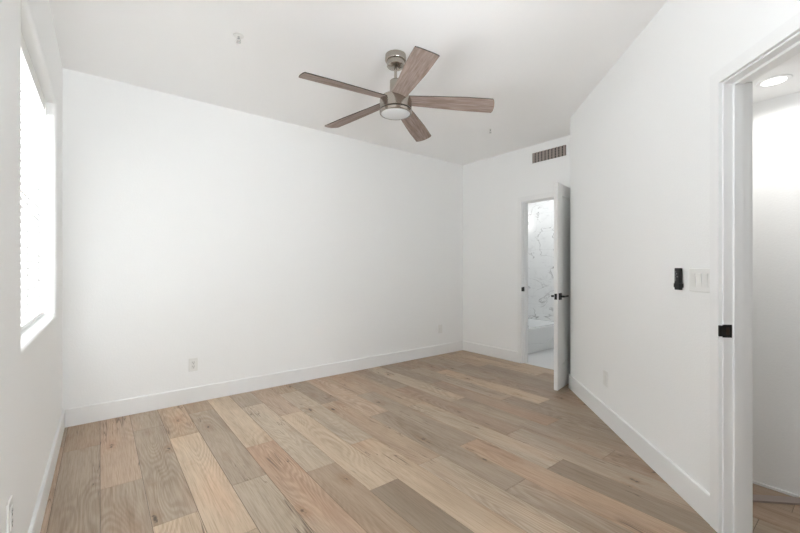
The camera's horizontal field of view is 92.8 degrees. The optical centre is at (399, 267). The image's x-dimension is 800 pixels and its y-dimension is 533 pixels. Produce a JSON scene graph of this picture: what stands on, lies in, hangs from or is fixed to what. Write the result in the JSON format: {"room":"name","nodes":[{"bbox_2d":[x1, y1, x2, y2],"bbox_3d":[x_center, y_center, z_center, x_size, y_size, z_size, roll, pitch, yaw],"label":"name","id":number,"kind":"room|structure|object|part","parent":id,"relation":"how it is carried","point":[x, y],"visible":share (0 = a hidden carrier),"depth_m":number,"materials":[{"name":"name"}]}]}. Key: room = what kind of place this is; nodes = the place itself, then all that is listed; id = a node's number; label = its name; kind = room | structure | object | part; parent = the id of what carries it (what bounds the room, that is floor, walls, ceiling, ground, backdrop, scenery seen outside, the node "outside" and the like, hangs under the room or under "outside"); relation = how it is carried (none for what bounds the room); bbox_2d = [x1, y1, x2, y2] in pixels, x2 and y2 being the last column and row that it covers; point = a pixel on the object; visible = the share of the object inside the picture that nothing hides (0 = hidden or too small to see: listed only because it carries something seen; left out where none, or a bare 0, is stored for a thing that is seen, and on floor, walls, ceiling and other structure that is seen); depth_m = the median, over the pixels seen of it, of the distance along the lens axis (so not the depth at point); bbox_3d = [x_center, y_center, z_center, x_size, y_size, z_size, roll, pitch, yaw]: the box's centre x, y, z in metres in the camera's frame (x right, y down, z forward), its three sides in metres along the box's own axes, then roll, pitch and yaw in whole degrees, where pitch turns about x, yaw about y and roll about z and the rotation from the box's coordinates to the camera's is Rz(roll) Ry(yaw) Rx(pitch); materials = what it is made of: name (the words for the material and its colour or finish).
{"room":"empty bedroom","nodes":[
{"label":"empty bedroom","id":0,"kind":"room"},
{"bbox_2d":[0,0,62,532],"bbox_3d":[-0.718,-0.152,0.380,0.191,2.705,6.160,0,0,-38],"label":"wall","id":1,"kind":"structure","parent":0,"point":[35,352],"depth_m":1.61,"materials":[{"name":"white paint"}]},
{"bbox_2d":[6,495,12,532],"bbox_3d":[-1.251,0.802,1.224,0.009,0.116,0.072,0,0,-38],"label":"wall outlet","id":2,"kind":"object","parent":1,"relation":"attached to","point":[9,508],"visible":1,"depth_m":1.21,"materials":[{"name":"white plastic"}]},
{"bbox_2d":[10,504,12,530],"bbox_3d":[-1.249,0.802,1.225,0.004,0.068,0.034,0,0,-38],"label":"receptacle","id":3,"kind":"object","parent":2,"relation":"attached to","point":[11,505],"depth_m":1.21,"materials":[{"name":"grey plastic"}]},
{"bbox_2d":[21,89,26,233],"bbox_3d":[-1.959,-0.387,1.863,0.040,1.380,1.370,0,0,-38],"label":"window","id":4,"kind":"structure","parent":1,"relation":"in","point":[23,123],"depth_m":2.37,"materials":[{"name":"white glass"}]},
{"bbox_3d":[-1.956,-0.387,1.865,0.004,1.298,1.288,0,0,-38],"label":"pane","id":5,"kind":"part","parent":4,"relation":"part of","materials":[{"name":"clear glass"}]},
{"bbox_2d":[21,32,45,329],"bbox_3d":[-1.895,-0.392,1.913,0.078,1.366,1.358,0,0,-38],"label":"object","id":6,"kind":"object","parent":1,"relation":"attached to","point":[31,310],"visible":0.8,"depth_m":2.11,"materials":[{"name":"white plastic"}]},
{"bbox_3d":[-1.899,0.282,1.910,0.052,0.018,1.354,0,0,-38],"label":"rail","id":7,"kind":"part","parent":6,"relation":"part of","materials":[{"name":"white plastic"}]},
{"bbox_2d":[28,410,64,532],"bbox_3d":[-0.682,1.133,0.500,0.014,0.135,5.986,0,0,-38],"label":"baseboard","id":8,"kind":"structure","parent":1,"relation":"attached to","point":[35,526],"depth_m":1.96,"materials":[{"name":"white paint"}]},
{"bbox_2d":[63,68,462,408],"bbox_3d":[-0.325,-0.092,4.697,6.500,2.825,0.140,0,0,-38],"label":"wall","id":9,"kind":"structure","parent":0,"point":[246,245],"depth_m":3.61,"materials":[{"name":"white paint"}]},
{"bbox_2d":[189,357,197,371],"bbox_3d":[-1.847,0.863,3.405,0.072,0.116,0.009,0,0,-38],"label":"wall outlet","id":10,"kind":"object","parent":9,"relation":"attached to","point":[193,362],"visible":1,"depth_m":3.40,"materials":[{"name":"white plastic"}]},
{"bbox_2d":[191,361,195,368],"bbox_3d":[-1.845,0.863,3.403,0.034,0.068,0.004,0,0,-38],"label":"receptacle","id":11,"kind":"object","parent":10,"relation":"attached to","point":[193,363],"depth_m":3.40,"materials":[{"name":"grey plastic"}]},
{"bbox_2d":[63,341,462,427],"bbox_3d":[-0.805,1.133,4.222,4.402,0.135,0.014,0,0,-38],"label":"baseboard","id":12,"kind":"structure","parent":9,"relation":"attached to","point":[80,415],"depth_m":3.60,"materials":[{"name":"white paint"}]},
{"bbox_2d":[438,325,441,332],"bbox_3d":[0.563,0.848,5.302,0.072,0.116,0.008,0,0,-38],"label":"wall plate","id":13,"kind":"object","parent":9,"relation":"attached to","point":[439,326],"visible":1,"depth_m":5.29,"materials":[{"name":"white plastic"}]},
{"bbox_2d":[49,0,666,164],"bbox_3d":[1.600,-1.565,2.292,6.550,0.120,6.422,0,0,-38],"label":"ceiling","id":14,"kind":"structure","parent":0,"point":[538,61],"depth_m":2.70,"materials":[{"name":"white paint"}]},
{"bbox_2d":[233,33,243,43],"bbox_3d":[-1.044,-1.482,2.466,0.068,0.047,0.068,0,0,-38],"label":"sprinkler","id":15,"kind":"object","parent":14,"relation":"attached to","point":[236,35],"visible":1,"depth_m":2.46,"materials":[{"name":"white plastic"}]},
{"bbox_2d":[299,46,493,141],"bbox_3d":[-0.069,-1.292,2.673,1.299,0.425,1.328,0,0,-38],"label":"ceiling fan","id":16,"kind":"object","parent":14,"relation":"hanging from","point":[395,104],"visible":1,"depth_m":2.63,"materials":[{"name":"brown wood"}]},
{"bbox_3d":[-0.355,-1.179,2.478,0.606,0.010,0.142,-1,14,-33],"label":"blade","id":17,"kind":"part","parent":16,"relation":"part of","materials":[{"name":"brown wood"}]},
{"bbox_3d":[-0.333,-1.168,2.933,0.606,0.010,0.142,-4,9,39],"label":"blade","id":18,"kind":"part","parent":16,"relation":"part of","materials":[{"name":"brown wood"}]},
{"bbox_3d":[0.106,-1.152,3.052,0.142,0.010,0.606,-13,-10,19],"label":"blade","id":19,"kind":"part","parent":16,"relation":"part of","materials":[{"name":"brown wood"}]},
{"bbox_3d":[0.070,-1.170,2.316,0.142,0.010,0.606,16,-2,-15],"label":"blade","id":20,"kind":"part","parent":16,"relation":"part of","materials":[{"name":"brown wood"}]},
{"bbox_3d":[0.355,-1.153,2.671,0.606,0.010,0.142,5,-14,3],"label":"blade","id":21,"kind":"part","parent":16,"relation":"part of","materials":[{"name":"brown wood"}]},
{"bbox_2d":[40,348,799,532],"bbox_3d":[1.621,1.260,2.225,6.500,0.120,6.192,0,0,-38],"label":"floor","id":22,"kind":"structure","parent":0,"point":[462,441],"depth_m":2.31,"materials":[{"name":"brown wood"}]},
{"bbox_2d":[528,318,553,353],"bbox_3d":[1.811,1.024,5.775,1.400,0.352,0.754,0,0,-38],"label":"bathtub","id":23,"kind":"object","parent":22,"relation":"on","point":[540,332],"visible":0.19,"depth_m":5.55,"materials":[{"name":"white ceramic"}]},
{"bbox_2d":[753,494,799,504],"bbox_3d":[1.867,1.195,1.974,0.554,0.010,0.056,0,0,7],"label":"threshold strip","id":24,"kind":"object","parent":22,"relation":"on","point":[756,498],"visible":0.33,"depth_m":1.96,"materials":[{"name":"beige wood"}]},
{"bbox_2d":[463,135,569,351],"bbox_3d":[1.732,-0.152,4.655,0.120,2.705,2.472,0,0,-38],"label":"wall","id":25,"kind":"structure","parent":0,"point":[493,186],"depth_m":5.10,"materials":[{"name":"white paint"}]},
{"bbox_2d":[463,341,517,361],"bbox_3d":[1.211,1.133,5.208,0.014,0.135,0.931,0,0,-38],"label":"baseboard","id":26,"kind":"structure","parent":25,"relation":"attached to","point":[505,354],"depth_m":5.16,"materials":[{"name":"white paint"}]},
{"bbox_2d":[518,182,569,390],"bbox_3d":[1.574,0.154,4.292,0.825,2.092,0.957,0,0,-38],"label":"door","id":27,"kind":"structure","parent":25,"relation":"in","point":[561,194],"depth_m":3.92,"materials":[{"name":"white paint"}]},
{"bbox_3d":[1.753,0.154,4.517,0.016,2.092,0.824,0,0,-38],"label":"casing","id":28,"kind":"part","parent":27,"relation":"part of","materials":[{"name":"white paint"}]},
{"bbox_3d":[1.613,0.279,3.754,0.048,0.066,0.147,0,0,42],"label":"lever handle","id":29,"kind":"part","parent":27,"relation":"part of","materials":[{"name":"black metal"}]},
{"bbox_3d":[1.741,0.119,3.960,0.015,1.676,0.456,0,0,42],"label":"panel","id":30,"kind":"part","parent":27,"relation":"part of","materials":[{"name":"white paint"}]},
{"bbox_2d":[531,142,567,165],"bbox_3d":[1.758,-1.345,4.512,0.015,0.166,0.479,0,0,-38],"label":"air vent","id":31,"kind":"object","parent":25,"relation":"in","point":[560,151],"visible":1,"depth_m":4.50,"materials":[{"name":"grey"}]},
{"bbox_2d":[528,200,553,320],"bbox_3d":[2.938,-0.152,5.604,0.150,2.705,2.472,0,0,-38],"label":"wall","id":32,"kind":"structure","parent":0,"point":[540,214],"depth_m":6.26,"materials":[{"name":"stone"}]},
{"bbox_2d":[570,0,799,492],"bbox_3d":[1.560,-0.152,2.129,0.112,2.705,3.370,0,0,7],"label":"wall","id":33,"kind":"structure","parent":0,"point":[640,140],"depth_m":2.28,"materials":[{"name":"white paint"}]},
{"bbox_2d":[603,370,607,386],"bbox_3d":[1.599,0.860,2.970,0.009,0.116,0.072,0,0,7],"label":"wall outlet","id":34,"kind":"object","parent":33,"relation":"attached to","point":[605,374],"visible":1,"depth_m":2.95,"materials":[{"name":"white plastic"}]},
{"bbox_2d":[569,375,709,524],"bbox_3d":[1.576,1.133,2.798,0.014,0.135,2.057,0,0,7],"label":"baseboard","id":35,"kind":"structure","parent":33,"relation":"attached to","point":[694,494],"depth_m":2.28,"materials":[{"name":"white paint"}]},
{"bbox_2d":[674,283,683,287],"bbox_3d":[1.479,0.092,2.022,0.024,0.024,0.050,0,0,7],"label":"remote holder","id":36,"kind":"object","parent":33,"relation":"attached to","point":[678,285],"visible":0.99,"depth_m":2.00,"materials":[{"name":"black plastic"}]},
{"bbox_2d":[675,268,681,289],"bbox_3d":[1.478,0.058,2.023,0.020,0.116,0.043,0,0,7],"label":"remote control","id":37,"kind":"object","parent":36,"relation":"in","point":[678,271],"visible":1,"depth_m":2.01,"materials":[{"name":"black plastic"}]},
{"bbox_2d":[689,268,709,292],"bbox_3d":[1.466,0.060,1.863,0.012,0.115,0.165,0,0,7],"label":"switch plate","id":38,"kind":"object","parent":33,"relation":"attached to","point":[699,279],"visible":0.84,"depth_m":1.86,"materials":[{"name":"white plastic"}]},
{"bbox_2d":[710,12,799,532],"bbox_3d":[1.459,0.154,1.311,0.142,2.092,0.924,0,0,7],"label":"door frame","id":39,"kind":"structure","parent":33,"relation":"in","point":[731,87],"depth_m":1.71,"materials":[{"name":"white paint"}]},
{"bbox_3d":[1.461,0.283,1.712,0.052,0.058,0.012,0,0,12],"label":"strike plate","id":40,"kind":"part","parent":39,"relation":"part of","materials":[{"name":"black metal"}]},
{"bbox_3d":[1.524,0.154,1.303,0.012,2.092,0.924,0,0,7],"label":"casing","id":41,"kind":"part","parent":39,"relation":"part of","materials":[{"name":"white paint"}]},
{"bbox_2d":[753,92,799,494],"bbox_3d":[2.637,-0.150,1.376,0.114,2.700,3.300,0,0,-38],"label":"wall","id":42,"kind":"structure","parent":0,"point":[776,121],"depth_m":2.05,"materials":[{"name":"white paint"}]},
{"bbox_2d":[753,480,799,496],"bbox_3d":[2.635,1.193,1.279,0.008,0.014,3.150,0,0,-38],"label":"baseboard","id":43,"kind":"structure","parent":42,"relation":"attached to","point":[754,482],"depth_m":2.05,"materials":[{"name":"white paint"}]},
{"bbox_2d":[753,53,799,102],"bbox_3d":[2.074,-0.980,0.839,1.435,0.120,3.153,0,0,-38],"label":"ceiling","id":44,"kind":"structure","parent":0,"point":[791,66],"depth_m":1.91,"materials":[{"name":"white paint"}]},
{"bbox_2d":[755,74,792,87],"bbox_3d":[1.836,-0.917,1.871,0.134,0.005,0.134,0,0,-38],"label":"recessed light","id":45,"kind":"object","parent":44,"relation":"in","point":[775,80],"visible":1,"depth_m":1.86,"materials":[{"name":"white paint"}]},
{"bbox_2d":[761,77,786,85],"bbox_3d":[1.836,-0.918,1.871,0.092,0.004,0.092,0,0,-38],"label":"diffuser","id":46,"kind":"object","parent":45,"relation":"attached to","point":[772,81],"depth_m":1.87,"materials":[{"name":"white plastic"}]}
]}

